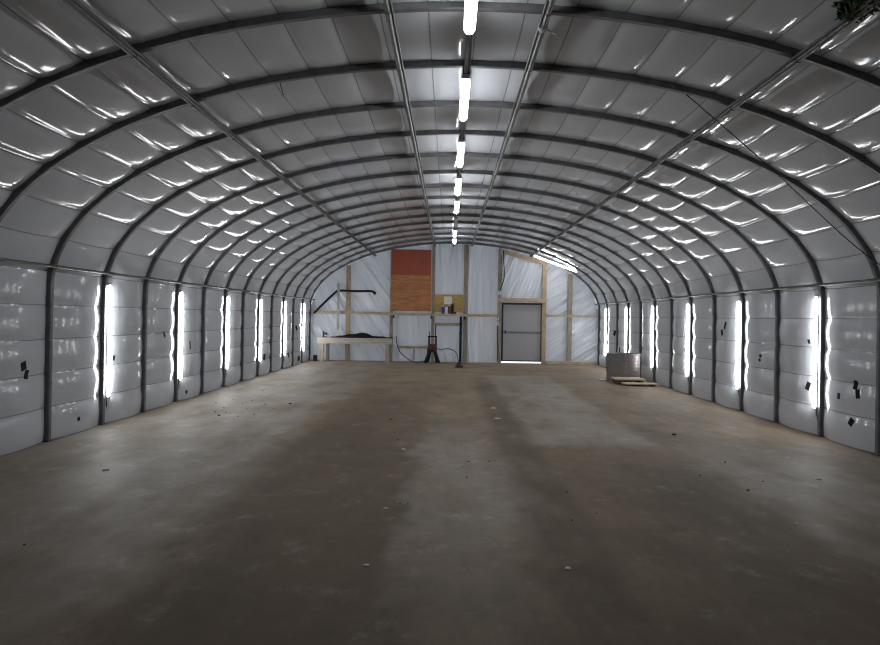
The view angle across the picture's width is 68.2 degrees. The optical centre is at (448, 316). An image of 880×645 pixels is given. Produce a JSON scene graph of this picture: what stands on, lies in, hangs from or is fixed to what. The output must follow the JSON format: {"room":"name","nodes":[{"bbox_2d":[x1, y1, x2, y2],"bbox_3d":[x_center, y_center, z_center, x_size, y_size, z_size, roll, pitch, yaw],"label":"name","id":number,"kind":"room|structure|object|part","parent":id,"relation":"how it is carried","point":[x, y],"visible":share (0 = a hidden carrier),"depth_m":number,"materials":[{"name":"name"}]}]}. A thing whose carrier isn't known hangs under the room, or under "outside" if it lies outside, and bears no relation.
{"room":"aircraft hangar","nodes":[
{"label":"aircraft hangar","id":0,"kind":"room"},
{"bbox_2d":[0,265,310,455],"bbox_3d":[-4.569,0.446,9.663,0.128,1.958,24.115,1,0,0],"label":"wall","id":1,"kind":"structure","parent":0,"point":[77,298],"depth_m":8.82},
{"bbox_2d":[21,360,26,371],"bbox_3d":[-4.550,0.524,6.952,0.011,0.116,0.110,1,0,-1],"label":"tape patch","id":2,"kind":"object","parent":1,"relation":"attached to","point":[23,364],"visible":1,"depth_m":6.95,"materials":[{"name":"black plastic"}]},
{"bbox_2d":[24,370,28,378],"bbox_3d":[-4.561,0.621,7.015,0.013,0.109,0.079,1,0,-4],"label":"tape patch","id":3,"kind":"object","parent":1,"relation":"attached to","point":[26,371],"visible":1,"depth_m":7.01,"materials":[{"name":"black plastic"}]},
{"bbox_2d":[105,283,111,406],"bbox_3d":[-4.562,0.399,8.702,0.073,1.704,0.080,1,0,0],"label":"tube light","id":4,"kind":"object","parent":1,"relation":"attached to","point":[109,291],"visible":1,"depth_m":8.68,"materials":[{"name":"white plastic"}]},
{"bbox_2d":[107,285,111,396],"bbox_3d":[-4.539,0.320,8.702,0.030,1.492,0.060,1,0,0],"label":"diffuser","id":5,"kind":"object","parent":4,"relation":"attached to","point":[109,292],"depth_m":8.68,"materials":[{"name":"white plastic"}]},
{"bbox_2d":[178,290,182,383],"bbox_3d":[-4.562,0.399,11.036,0.073,1.704,0.080,1,0,0],"label":"tube light","id":6,"kind":"object","parent":1,"relation":"attached to","point":[181,291],"visible":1,"depth_m":11.01,"materials":[{"name":"white"}]},
{"bbox_2d":[226,295,229,369],"bbox_3d":[-4.562,0.399,13.370,0.073,1.704,0.080,1,0,0],"label":"tube light","id":7,"kind":"object","parent":1,"relation":"attached to","point":[228,298],"visible":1,"depth_m":13.34,"materials":[{"name":"white"}]},
{"bbox_2d":[259,298,261,361],"bbox_3d":[-4.562,0.399,15.704,0.073,1.704,0.080,1,0,0],"label":"tube light","id":8,"kind":"object","parent":1,"relation":"attached to","point":[260,331],"visible":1,"depth_m":15.68,"materials":[{"name":"white"}]},
{"bbox_2d":[260,300,261,360],"bbox_3d":[-4.539,0.320,15.704,0.030,1.492,0.060,1,0,0],"label":"diffuser","id":9,"kind":"object","parent":8,"relation":"attached to","point":[260,300],"depth_m":15.68,"materials":[{"name":"white plastic"}]},
{"bbox_2d":[284,301,285,355],"bbox_3d":[-4.562,0.399,18.038,0.073,1.704,0.080,1,0,0],"label":"tube light","id":10,"kind":"object","parent":1,"relation":"attached to","point":[285,301],"visible":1,"depth_m":18.01,"materials":[{"name":"white"}]},
{"bbox_2d":[303,304,304,351],"bbox_3d":[-4.562,0.399,20.372,0.073,1.704,0.080,1,0,0],"label":"tube light","id":11,"kind":"object","parent":1,"relation":"attached to","point":[304,304],"visible":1,"depth_m":20.35,"materials":[{"name":"white"}]},
{"bbox_2d":[0,360,879,644],"bbox_3d":[0.158,1.578,9.625,10.150,0.150,24.250,1,0,0],"label":"floor","id":12,"kind":"structure","parent":0,"point":[254,522],"depth_m":4.81,"materials":[{"name":"concrete"}]},
{"bbox_2d":[345,265,350,360],"bbox_3d":[-3.357,-0.135,21.620,0.133,3.159,0.130,1,0,0],"label":"wall post","id":13,"kind":"object","parent":12,"relation":"on","point":[348,272],"visible":1,"depth_m":21.55,"materials":[{"name":"brown wood"}]},
{"bbox_2d":[317,337,392,362],"bbox_3d":[-3.033,1.062,21.140,2.395,0.777,0.520,1,0,0],"label":"workbench","id":14,"kind":"object","parent":12,"relation":"on","point":[328,340],"visible":0.99,"depth_m":20.88,"materials":[{"name":"brown wood"}]},
{"bbox_3d":[-4.101,1.063,20.957,0.120,0.739,0.086,1,0,0],"label":"leg","id":15,"kind":"part","parent":14,"relation":"part of","materials":[{"name":"brown wood"}]},
{"bbox_3d":[-3.981,1.065,21.350,0.100,0.739,0.080,1,0,0],"label":"leg","id":16,"kind":"part","parent":14,"relation":"part of","materials":[{"name":"brown wood"}]},
{"bbox_2d":[336,333,382,336],"bbox_3d":[-2.850,0.591,21.120,1.794,0.173,0.379,1,0,0],"label":"cloth cover","id":17,"kind":"object","parent":14,"relation":"on","point":[357,334],"visible":0.64,"depth_m":20.99,"materials":[{"name":"black fabric"}]},
{"bbox_2d":[331,336,392,338],"bbox_3d":[-2.794,0.658,20.902,2.013,0.034,0.036,1,0,0],"label":"bar","id":18,"kind":"object","parent":14,"relation":"on","point":[331,336],"visible":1,"depth_m":20.89,"materials":[{"name":"black metal"}]},
{"bbox_3d":[-1.999,1.098,20.957,0.105,0.739,0.086,1,0,0],"label":"leg","id":19,"kind":"part","parent":14,"relation":"part of","materials":[{"name":"brown wood"}]},
{"bbox_3d":[-1.901,1.099,21.350,0.090,0.739,0.080,1,0,0],"label":"leg","id":20,"kind":"part","parent":14,"relation":"part of","materials":[{"name":"brown wood"}]},
{"bbox_2d":[389,250,392,359],"bbox_3d":[-1.910,-0.373,21.620,0.100,3.684,0.130,1,0,0],"label":"wall post","id":21,"kind":"object","parent":12,"relation":"on","point":[391,316],"visible":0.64,"depth_m":21.55,"materials":[{"name":"brown wood"}]},
{"bbox_2d":[313,311,391,314],"bbox_3d":[-3.193,-0.141,21.529,2.613,0.096,0.048,1,0,0],"label":"wall rail","id":22,"kind":"object","parent":21,"relation":"attached to","point":[317,312],"visible":0.9,"depth_m":21.51,"materials":[{"name":"brown wood"}]},
{"bbox_2d":[313,289,375,313],"bbox_3d":[-3.442,-0.490,21.420,2.090,0.835,0.100,1,0,0],"label":"pipe","id":23,"kind":"object","parent":22,"relation":"attached to","point":[341,290],"visible":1,"depth_m":21.39,"materials":[{"name":"black metal"}]},
{"bbox_2d":[337,283,339,329],"bbox_3d":[-3.641,-0.345,21.363,0.084,1.545,0.025,1,0,0],"label":"wooden stick","id":24,"kind":"object","parent":23,"relation":"hanging from","point":[338,284],"visible":1,"depth_m":21.35,"materials":[{"name":"grey wood"}]},
{"bbox_2d":[391,249,430,310],"bbox_3d":[-1.248,-1.217,21.540,1.332,2.037,0.020,1,0,0],"label":"plywood sheathing","id":25,"kind":"object","parent":21,"relation":"attached to","point":[410,269],"visible":1,"depth_m":21.53,"materials":[{"name":"red paint"}]},
{"bbox_2d":[396,337,427,362],"bbox_3d":[-1.218,1.049,21.112,1.075,0.846,0.137,1,0,5],"label":"hose","id":26,"kind":"object","parent":12,"relation":"on","point":[396,337],"visible":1,"depth_m":21.11,"materials":[{"name":"black rubber"}]},
{"bbox_2d":[424,325,439,362],"bbox_3d":[-0.539,0.873,21.159,0.540,1.244,0.318,1,0,0],"label":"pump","id":27,"kind":"object","parent":12,"relation":"on","point":[431,347],"visible":0.98,"depth_m":21.07,"materials":[{"name":"black metal"}]},
{"bbox_3d":[-0.387,1.270,21.088,0.224,0.455,0.136,1,0,0],"label":"leg","id":28,"kind":"part","parent":27,"relation":"part of","materials":[{"name":"black metal"}]},
{"bbox_2d":[431,245,435,360],"bbox_3d":[-0.526,-0.454,21.620,0.100,3.891,0.130,1,0,0],"label":"wall post","id":29,"kind":"object","parent":12,"relation":"on","point":[434,247],"visible":0.84,"depth_m":21.55,"materials":[{"name":"brown wood"}]},
{"bbox_2d":[392,313,469,319],"bbox_3d":[-0.594,-0.025,21.393,2.568,0.180,0.270,1,0,0],"label":"wall shelf","id":30,"kind":"object","parent":29,"relation":"attached to","point":[393,314],"visible":1,"depth_m":21.26,"materials":[{"name":"brown wood"}]},
{"bbox_2d":[434,294,462,311],"bbox_3d":[-0.010,-0.455,21.540,0.947,0.580,0.020,1,0,0],"label":"board","id":31,"kind":"object","parent":29,"relation":"attached to","point":[457,300],"visible":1,"depth_m":21.53,"materials":[{"name":"beige wood"}]},
{"bbox_2d":[444,296,451,303],"bbox_3d":[-0.033,-0.551,21.526,0.265,0.255,0.005,1,0,0],"label":"paper notice","id":32,"kind":"object","parent":31,"relation":"attached to","point":[447,300],"visible":1,"depth_m":21.52,"materials":[{"name":"white paper"}]},
{"bbox_2d":[0,1,879,111],"bbox_3d":[0.187,-0.487,5.126,9.650,3.981,0.110,1,0,0],"label":"rib","id":33,"kind":"object","parent":12,"relation":"on","point":[432,6],"visible":0.94,"depth_m":5.10,"materials":[{"name":"metal"}]},
{"bbox_2d":[0,60,879,222],"bbox_3d":[0.187,-0.487,6.293,9.650,3.981,0.110,1,0,0],"label":"rib","id":34,"kind":"object","parent":12,"relation":"on","point":[16,195],"visible":0.98,"depth_m":6.26,"materials":[{"name":"metal"}]},
{"bbox_2d":[62,0,376,256],"bbox_3d":[-2.444,-2.046,9.780,0.076,0.076,23.760,1,0,0],"label":"pipe","id":35,"kind":"object","parent":34,"relation":"attached to","point":[77,6],"visible":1,"depth_m":5.79,"materials":[{"name":"metal"}]},
{"bbox_2d":[530,0,879,256],"bbox_3d":[2.709,-2.011,9.780,0.076,0.076,23.760,1,0,0],"label":"pipe","id":36,"kind":"object","parent":34,"relation":"attached to","point":[840,26],"visible":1,"depth_m":5.84,"materials":[{"name":"metal"}]},
{"bbox_2d":[533,255,575,271],"bbox_3d":[3.419,-1.724,20.855,1.448,0.559,0.082,1,0,0],"label":"tube light","id":37,"kind":"object","parent":36,"relation":"attached to","point":[536,256],"visible":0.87,"depth_m":20.82,"materials":[{"name":"white plastic"}]},
{"bbox_2d":[831,0,879,23],"bbox_3d":[2.706,-2.088,4.215,0.269,0.261,0.440,1,0,0],"label":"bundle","id":38,"kind":"object","parent":36,"relation":"attached to","point":[848,8],"visible":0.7,"depth_m":4.30,"materials":[{"name":"green plant"}]},
{"bbox_2d":[685,94,879,264],"bbox_3d":[3.307,-1.285,6.307,2.065,1.756,0.009,1,0,1],"label":"hanging wire","id":39,"kind":"object","parent":34,"relation":"hanging from","point":[685,94],"visible":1,"depth_m":6.31,"materials":[{"name":"black metal"}]},
{"bbox_2d":[393,361,494,362],"bbox_3d":[-0.083,1.513,21.500,3.530,0.063,0.100,1,0,0],"label":"wall rail","id":40,"kind":"object","parent":12,"relation":"on","point":[393,361],"visible":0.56,"depth_m":21.45,"materials":[{"name":"brown wood"}]},
{"bbox_2d":[437,348,465,363],"bbox_3d":[0.091,1.260,21.105,0.973,0.485,0.132,1,0,9],"label":"air hose","id":41,"kind":"object","parent":12,"relation":"on","point":[437,348],"visible":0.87,"depth_m":21.11,"materials":[{"name":"rubber"}]},
{"bbox_2d":[308,242,599,364],"bbox_3d":[0.187,-0.487,21.464,9.650,3.981,0.110,1,0,0],"label":"rib","id":42,"kind":"object","parent":12,"relation":"on","point":[351,261],"visible":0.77,"depth_m":21.43,"materials":[{"name":"metal"}]},
{"bbox_2d":[0,258,314,299],"bbox_3d":[-4.499,-0.574,9.780,0.095,0.040,23.760,1,0,0],"label":"pipe","id":43,"kind":"object","parent":42,"relation":"attached to","point":[1,259],"visible":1,"depth_m":8.74,"materials":[{"name":"metal"}]},
{"bbox_2d":[383,0,435,245],"bbox_3d":[-0.467,-2.377,9.780,0.071,0.055,23.760,1,0,0],"label":"pipe","id":44,"kind":"object","parent":42,"relation":"attached to","point":[389,12],"visible":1,"depth_m":6.70,"materials":[{"name":"metal"}]},
{"bbox_2d":[500,250,504,290],"bbox_3d":[1.767,-1.534,21.473,0.159,1.328,0.034,1,0,0],"label":"power cord","id":45,"kind":"object","parent":42,"relation":"hanging from","point":[503,250],"visible":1,"depth_m":21.46,"materials":[{"name":"black rubber"}]},
{"bbox_2d":[500,249,546,264],"bbox_3d":[2.477,-1.982,21.517,1.560,0.516,0.045,1,0,0],"label":"board","id":46,"kind":"object","parent":42,"relation":"attached to","point":[506,252],"visible":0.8,"depth_m":21.50,"materials":[{"name":"brown wood"}]},
{"bbox_2d":[291,233,618,365],"bbox_3d":[0.187,-0.487,19.130,9.650,3.981,0.110,1,0,0],"label":"rib","id":47,"kind":"object","parent":12,"relation":"on","point":[427,234],"visible":0.73,"depth_m":19.10,"materials":[{"name":"metal"}]},
{"bbox_2d":[301,238,608,367],"bbox_3d":[0.187,-0.487,20.297,9.650,3.981,0.110,1,0,0],"label":"rib","id":48,"kind":"object","parent":12,"relation":"on","point":[426,239],"visible":0.78,"depth_m":20.27,"materials":[{"name":"metal"}]},
{"bbox_2d":[269,221,641,377],"bbox_3d":[0.187,-0.487,16.796,9.650,3.981,0.110,1,0,0],"label":"rib","id":49,"kind":"object","parent":12,"relation":"on","point":[433,222],"visible":0.77,"depth_m":16.77,"materials":[{"name":"metal"}]},
{"bbox_2d":[281,227,629,368],"bbox_3d":[0.187,-0.487,17.963,9.650,3.981,0.110,1,0,0],"label":"rib","id":50,"kind":"object","parent":12,"relation":"on","point":[438,228],"visible":0.76,"depth_m":17.93,"materials":[{"name":"metal"}]},
{"bbox_2d":[240,205,672,387],"bbox_3d":[0.187,-0.487,14.462,9.650,3.981,0.110,1,0,0],"label":"rib","id":51,"kind":"object","parent":12,"relation":"on","point":[261,263],"visible":0.93,"depth_m":14.43,"materials":[{"name":"metal"}]},
{"bbox_2d":[256,214,656,382],"bbox_3d":[0.187,-0.487,15.629,9.650,3.981,0.110,1,0,0],"label":"rib","id":52,"kind":"object","parent":12,"relation":"on","point":[426,215],"visible":0.84,"depth_m":15.60,"materials":[{"name":"metal"}]},
{"bbox_2d":[222,196,692,394],"bbox_3d":[0.187,-0.487,13.295,9.650,3.981,0.110,1,0,0],"label":"rib","id":53,"kind":"object","parent":12,"relation":"on","point":[659,253],"visible":0.89,"depth_m":13.27,"materials":[{"name":"metal"}]},
{"bbox_2d":[453,34,472,245],"bbox_3d":[0.171,-2.376,12.430,0.075,0.074,18.460,1,0,0],"label":"conduit","id":54,"kind":"object","parent":53,"relation":"attached to","point":[466,70],"visible":0.38,"depth_m":6.13,"materials":[{"name":"metal"}]},
{"bbox_2d":[454,217,457,226],"bbox_3d":[0.162,-2.284,15.625,0.090,0.101,1.346,1,0,0],"label":"tube light","id":55,"kind":"object","parent":54,"relation":"attached to","point":[455,218],"visible":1,"depth_m":15.26,"materials":[{"name":"plastic"}]},
{"bbox_2d":[454,199,458,213],"bbox_3d":[0.162,-2.284,13.450,0.090,0.101,1.396,1,0,0],"label":"tube light","id":56,"kind":"object","parent":54,"relation":"attached to","point":[456,210],"visible":1,"depth_m":13.15,"materials":[{"name":"white plastic"}]},
{"bbox_2d":[455,176,460,195],"bbox_3d":[0.162,-2.284,11.355,0.090,0.101,1.386,1,0,0],"label":"tube light","id":57,"kind":"object","parent":54,"relation":"attached to","point":[458,178],"visible":1,"depth_m":11.09,"materials":[{"name":"white plastic"}]},
{"bbox_2d":[457,139,464,166],"bbox_3d":[0.162,-2.284,9.110,0.090,0.101,1.376,1,0,0],"label":"tube light","id":58,"kind":"object","parent":54,"relation":"attached to","point":[460,153],"visible":1,"depth_m":8.89,"materials":[{"name":"white plastic"}]},
{"bbox_2d":[464,0,477,34],"bbox_3d":[0.162,-2.284,4.570,0.090,0.101,1.296,1,0,0],"label":"tube light","id":59,"kind":"object","parent":54,"relation":"attached to","point":[470,5],"visible":1,"depth_m":4.85,"materials":[{"name":"white plastic"}]},
{"bbox_2d":[200,184,716,401],"bbox_3d":[0.187,-0.487,12.128,9.650,3.981,0.110,1,0,0],"label":"rib","id":60,"kind":"object","parent":12,"relation":"on","point":[714,317],"visible":0.93,"depth_m":12.10,"materials":[{"name":"metal"}]},
{"bbox_2d":[173,170,744,410],"bbox_3d":[0.187,-0.487,10.961,9.650,3.981,0.110,1,0,0],"label":"rib","id":61,"kind":"object","parent":12,"relation":"on","point":[481,172],"visible":0.91,"depth_m":10.93,"materials":[{"name":"metal"}]},
{"bbox_2d":[455,362,462,367],"bbox_3d":[0.300,1.425,19.400,0.230,0.160,0.240,1,0,0],"label":"block","id":62,"kind":"object","parent":12,"relation":"on","point":[458,365],"visible":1,"depth_m":19.33,"materials":[{"name":"wood"}]},
{"bbox_2d":[140,152,780,422],"bbox_3d":[0.187,-0.487,9.794,9.650,3.981,0.110,1,0,0],"label":"rib","id":63,"kind":"object","parent":12,"relation":"on","point":[190,221],"visible":0.98,"depth_m":9.77,"materials":[{"name":"metal"}]},
{"bbox_2d":[471,0,554,246],"bbox_3d":[0.763,-2.366,9.780,0.071,0.055,23.760,1,0,0],"label":"pipe","id":64,"kind":"object","parent":63,"relation":"attached to","point":[546,14],"visible":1,"depth_m":6.74,"materials":[{"name":"metal"}]},
{"bbox_2d":[538,22,555,34],"bbox_3d":[0.801,-2.354,5.306,0.151,0.094,0.060,1,0,0],"label":"tie","id":65,"kind":"object","parent":64,"relation":"attached to","point":[540,30],"visible":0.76,"depth_m":5.30,"materials":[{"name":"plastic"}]},
{"bbox_2d":[459,317,461,361],"bbox_3d":[0.379,0.746,21.420,0.098,1.520,0.100,1,0,0],"label":"drain pipe","id":66,"kind":"object","parent":12,"relation":"on","point":[460,325],"visible":0.88,"depth_m":21.39,"materials":[{"name":"black metal"}]},
{"bbox_2d":[42,100,879,455],"bbox_3d":[0.187,-0.487,7.460,9.650,3.981,0.110,1,0,0],"label":"rib","id":67,"kind":"object","parent":12,"relation":"on","point":[850,228],"visible":0.97,"depth_m":7.43,"materials":[{"name":"metal"}]},
{"bbox_2d":[98,130,825,436],"bbox_3d":[0.187,-0.487,8.627,9.650,3.981,0.110,1,0,0],"label":"rib","id":68,"kind":"object","parent":12,"relation":"on","point":[104,287],"visible":0.97,"depth_m":8.60,"materials":[{"name":"metal"}]},
{"bbox_2d":[462,245,468,361],"bbox_3d":[0.553,-0.446,21.620,0.149,3.911,0.130,1,0,0],"label":"wall post","id":69,"kind":"object","parent":12,"relation":"on","point":[466,247],"visible":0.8,"depth_m":21.55,"materials":[{"name":"brown wood"}]},
{"bbox_2d":[435,323,462,325],"bbox_3d":[-0.005,0.245,21.529,0.949,0.093,0.048,1,0,0],"label":"wall rail","id":70,"kind":"object","parent":69,"relation":"attached to","point":[436,324],"visible":1,"depth_m":21.51,"materials":[{"name":"brown wood"}]},
{"bbox_2d":[497,248,501,362],"bbox_3d":[1.680,-0.373,21.620,0.116,3.801,0.130,1,0,0],"label":"wall post","id":71,"kind":"object","parent":12,"relation":"on","point":[499,253],"visible":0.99,"depth_m":21.55,"materials":[{"name":"brown wood"}]},
{"bbox_2d":[470,314,497,316],"bbox_3d":[1.125,-0.046,21.529,0.992,0.093,0.048,1,0,0],"label":"wall rail","id":72,"kind":"object","parent":71,"relation":"attached to","point":[471,315],"visible":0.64,"depth_m":21.51,"materials":[{"name":"brown wood"}]},
{"bbox_2d":[541,264,546,363],"bbox_3d":[3.157,-0.156,21.620,0.139,3.416,0.130,1,0,0],"label":"wall post","id":73,"kind":"object","parent":12,"relation":"on","point":[544,267],"visible":0.88,"depth_m":21.55,"materials":[{"name":"brown wood"}]},
{"bbox_2d":[497,298,546,302],"bbox_3d":[2.423,-0.547,21.529,1.638,0.142,0.048,1,0,0],"label":"wall rail","id":74,"kind":"object","parent":73,"relation":"attached to","point":[515,300],"visible":1,"depth_m":21.51,"materials":[{"name":"brown wood"}]},
{"bbox_2d":[546,315,597,317],"bbox_3d":[4.078,-0.028,21.529,1.737,0.076,0.048,1,0,0],"label":"wall rail","id":75,"kind":"object","parent":73,"relation":"attached to","point":[584,316],"visible":1,"depth_m":21.51,"materials":[{"name":"brown wood"}]},
{"bbox_2d":[566,274,572,360],"bbox_3d":[4.010,0.073,21.620,0.149,2.986,0.130,1,0,0],"label":"wall post","id":76,"kind":"object","parent":12,"relation":"on","point":[570,276],"visible":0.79,"depth_m":21.55,"materials":[{"name":"brown wood"}]},
{"bbox_2d":[546,361,597,364],"bbox_3d":[4.070,1.531,21.485,1.680,0.122,0.130,1,0,0],"label":"wall rail","id":77,"kind":"object","parent":12,"relation":"on","point":[547,362],"visible":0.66,"depth_m":21.42,"materials":[{"name":"brown wood"}]},
{"bbox_2d":[606,352,640,381],"bbox_3d":[4.301,1.234,16.050,0.829,0.674,0.829,1,0,-42],"label":"box","id":78,"kind":"object","parent":12,"relation":"on","point":[619,364],"visible":0.94,"depth_m":15.71,"materials":[{"name":"silver metal"}]},
{"bbox_2d":[610,377,645,383],"bbox_3d":[4.218,1.505,15.330,0.690,0.130,0.540,1,0,0],"label":"board","id":79,"kind":"object","parent":12,"relation":"on","point":[617,380],"visible":0.77,"depth_m":15.19,"materials":[{"name":"brown wood"}]},
{"bbox_2d":[621,382,658,385],"bbox_3d":[4.370,1.541,14.890,0.782,0.062,0.300,1,0,0],"label":"plywood offcut","id":80,"kind":"object","parent":12,"relation":"on","point":[624,383],"visible":1,"depth_m":14.78,"materials":[{"name":"beige wood"}]},
{"bbox_2d":[0,0,879,305],"bbox_3d":[0.208,-1.461,9.663,9.577,2.050,24.115,1,0,0],"label":"ceiling","id":81,"kind":"structure","parent":0,"point":[39,39],"depth_m":6.95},
{"bbox_2d":[459,74,469,120],"bbox_3d":[0.162,-2.284,6.835,0.090,0.101,1.326,1,0,0],"label":"tube light","id":82,"kind":"object","parent":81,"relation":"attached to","point":[465,82],"visible":1,"depth_m":6.62,"materials":[{"name":"white plastic"}]},
{"bbox_2d":[594,278,879,304],"bbox_3d":[4.883,-0.419,9.780,0.095,0.040,23.760,1,0,0],"label":"pipe","id":83,"kind":"object","parent":81,"relation":"attached to","point":[873,279],"visible":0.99,"depth_m":9.81,"materials":[{"name":"metal"}]},
{"bbox_2d":[310,244,597,363],"bbox_3d":[0.192,-0.499,21.702,9.670,4.005,0.146,1,0,0],"label":"wall","id":84,"kind":"structure","parent":0,"point":[523,278],"depth_m":21.72,"materials":[{"name":"grey"}]},
{"bbox_2d":[501,303,541,361],"bbox_3d":[2.427,0.507,21.650,1.366,1.955,0.080,1,0,0],"label":"door","id":85,"kind":"structure","parent":84,"relation":"in","point":[521,323],"depth_m":21.66,"materials":[{"name":"grey metal"}]},
{"bbox_3d":[2.427,0.516,21.652,1.252,0.070,0.014,1,0,0],"label":"rail","id":86,"kind":"part","parent":85,"relation":"part of","materials":[{"name":"grey metal"}]},
{"bbox_2d":[501,361,540,362],"bbox_3d":[0.158,1.579,23.735,10.150,0.148,3.970,1,0,0],"label":"ground","id":87,"kind":"structure","parent":0,"point":[501,361],"depth_m":22.10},
{"bbox_2d":[597,285,876,452],"bbox_3d":[4.920,0.602,9.663,0.129,1.958,24.115,1,0,0],"label":"wall","id":88,"kind":"structure","parent":0,"point":[851,316],"depth_m":9.89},
{"bbox_2d":[604,309,606,356],"bbox_3d":[4.914,0.555,20.372,0.073,1.704,0.080,1,0,0],"label":"tube light","id":89,"kind":"object","parent":88,"relation":"attached to","point":[605,309],"visible":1,"depth_m":20.35,"materials":[{"name":"white"}]},
{"bbox_2d":[604,309,605,354],"bbox_3d":[4.894,0.476,20.372,0.030,1.492,0.060,1,0,0],"label":"diffuser","id":90,"kind":"object","parent":89,"relation":"attached to","point":[605,309],"depth_m":20.35,"materials":[{"name":"white plastic"}]},
{"bbox_2d":[624,306,626,352],"bbox_3d":[4.914,0.555,18.038,0.073,1.704,0.080,1,0,0],"label":"tube light","id":91,"kind":"object","parent":88,"relation":"attached to","point":[626,306],"visible":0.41,"depth_m":18.01,"materials":[{"name":"white"}]},
{"bbox_2d":[650,305,653,371],"bbox_3d":[4.914,0.555,15.704,0.073,1.704,0.080,1,0,0],"label":"tube light","id":92,"kind":"object","parent":88,"relation":"attached to","point":[652,315],"visible":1,"depth_m":15.68,"materials":[{"name":"white"}]},
{"bbox_2d":[650,306,652,367],"bbox_3d":[4.894,0.476,15.704,0.030,1.492,0.060,1,0,0],"label":"diffuser","id":93,"kind":"object","parent":92,"relation":"attached to","point":[651,361],"depth_m":15.68,"materials":[{"name":"white plastic"}]},
{"bbox_2d":[686,303,688,377],"bbox_3d":[4.914,0.555,13.370,0.073,1.704,0.080,1,0,0],"label":"tube light","id":94,"kind":"object","parent":88,"relation":"attached to","point":[687,316],"visible":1,"depth_m":13.34,"materials":[{"name":"white plastic"}]},
{"bbox_2d":[736,299,740,393],"bbox_3d":[4.914,0.555,11.036,0.073,1.704,0.080,1,0,0],"label":"tube light","id":95,"kind":"object","parent":88,"relation":"attached to","point":[738,302],"visible":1,"depth_m":11.01,"materials":[{"name":"white plastic"}]},
{"bbox_2d":[805,381,810,390],"bbox_3d":[4.897,0.941,8.867,0.011,0.126,0.103,1,0,-10],"label":"tape patch","id":96,"kind":"object","parent":88,"relation":"attached to","point":[808,384],"visible":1,"depth_m":8.87,"materials":[{"name":"black plastic"}]},
{"bbox_2d":[812,295,818,415],"bbox_3d":[4.914,0.555,8.702,0.073,1.704,0.080,1,0,0],"label":"tube light","id":97,"kind":"object","parent":88,"relation":"attached to","point":[816,300],"visible":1,"depth_m":8.68,"materials":[{"name":"white plastic"}]},
{"bbox_2d":[848,417,853,426],"bbox_3d":[4.871,1.272,7.873,0.016,0.115,0.110,1,0,-3],"label":"tape patch","id":98,"kind":"object","parent":88,"relation":"attached to","point":[851,421],"visible":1,"depth_m":7.87,"materials":[{"name":"black plastic"}]},
{"bbox_2d":[853,380,857,389],"bbox_3d":[4.895,0.819,7.827,0.016,0.116,0.076,1,0,-6],"label":"tape patch","id":99,"kind":"object","parent":88,"relation":"attached to","point":[855,385],"visible":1,"depth_m":7.82,"materials":[{"name":"black plastic"}]},
{"bbox_2d":[855,389,859,398],"bbox_3d":[4.891,0.921,7.779,0.012,0.120,0.081,1,0,-8],"label":"tape patch","id":100,"kind":"object","parent":88,"relation":"attached to","point":[857,391],"visible":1,"depth_m":7.78,"materials":[{"name":"black plastic"}]},
{"bbox_3d":[-1.157,1.238,21.523,0.040,0.386,0.045,1,0,0],"label":"stub","id":101,"kind":"object","parent":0,"visible":0},
{"bbox_2d":[397,346,427,348],"bbox_3d":[-1.175,1.002,21.529,1.092,0.086,0.048,1,0,0],"label":"wall rail","id":102,"kind":"object","parent":101,"relation":"attached to","point":[408,347],"visible":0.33,"depth_m":21.51,"materials":[{"name":"brown wood"}]}
]}

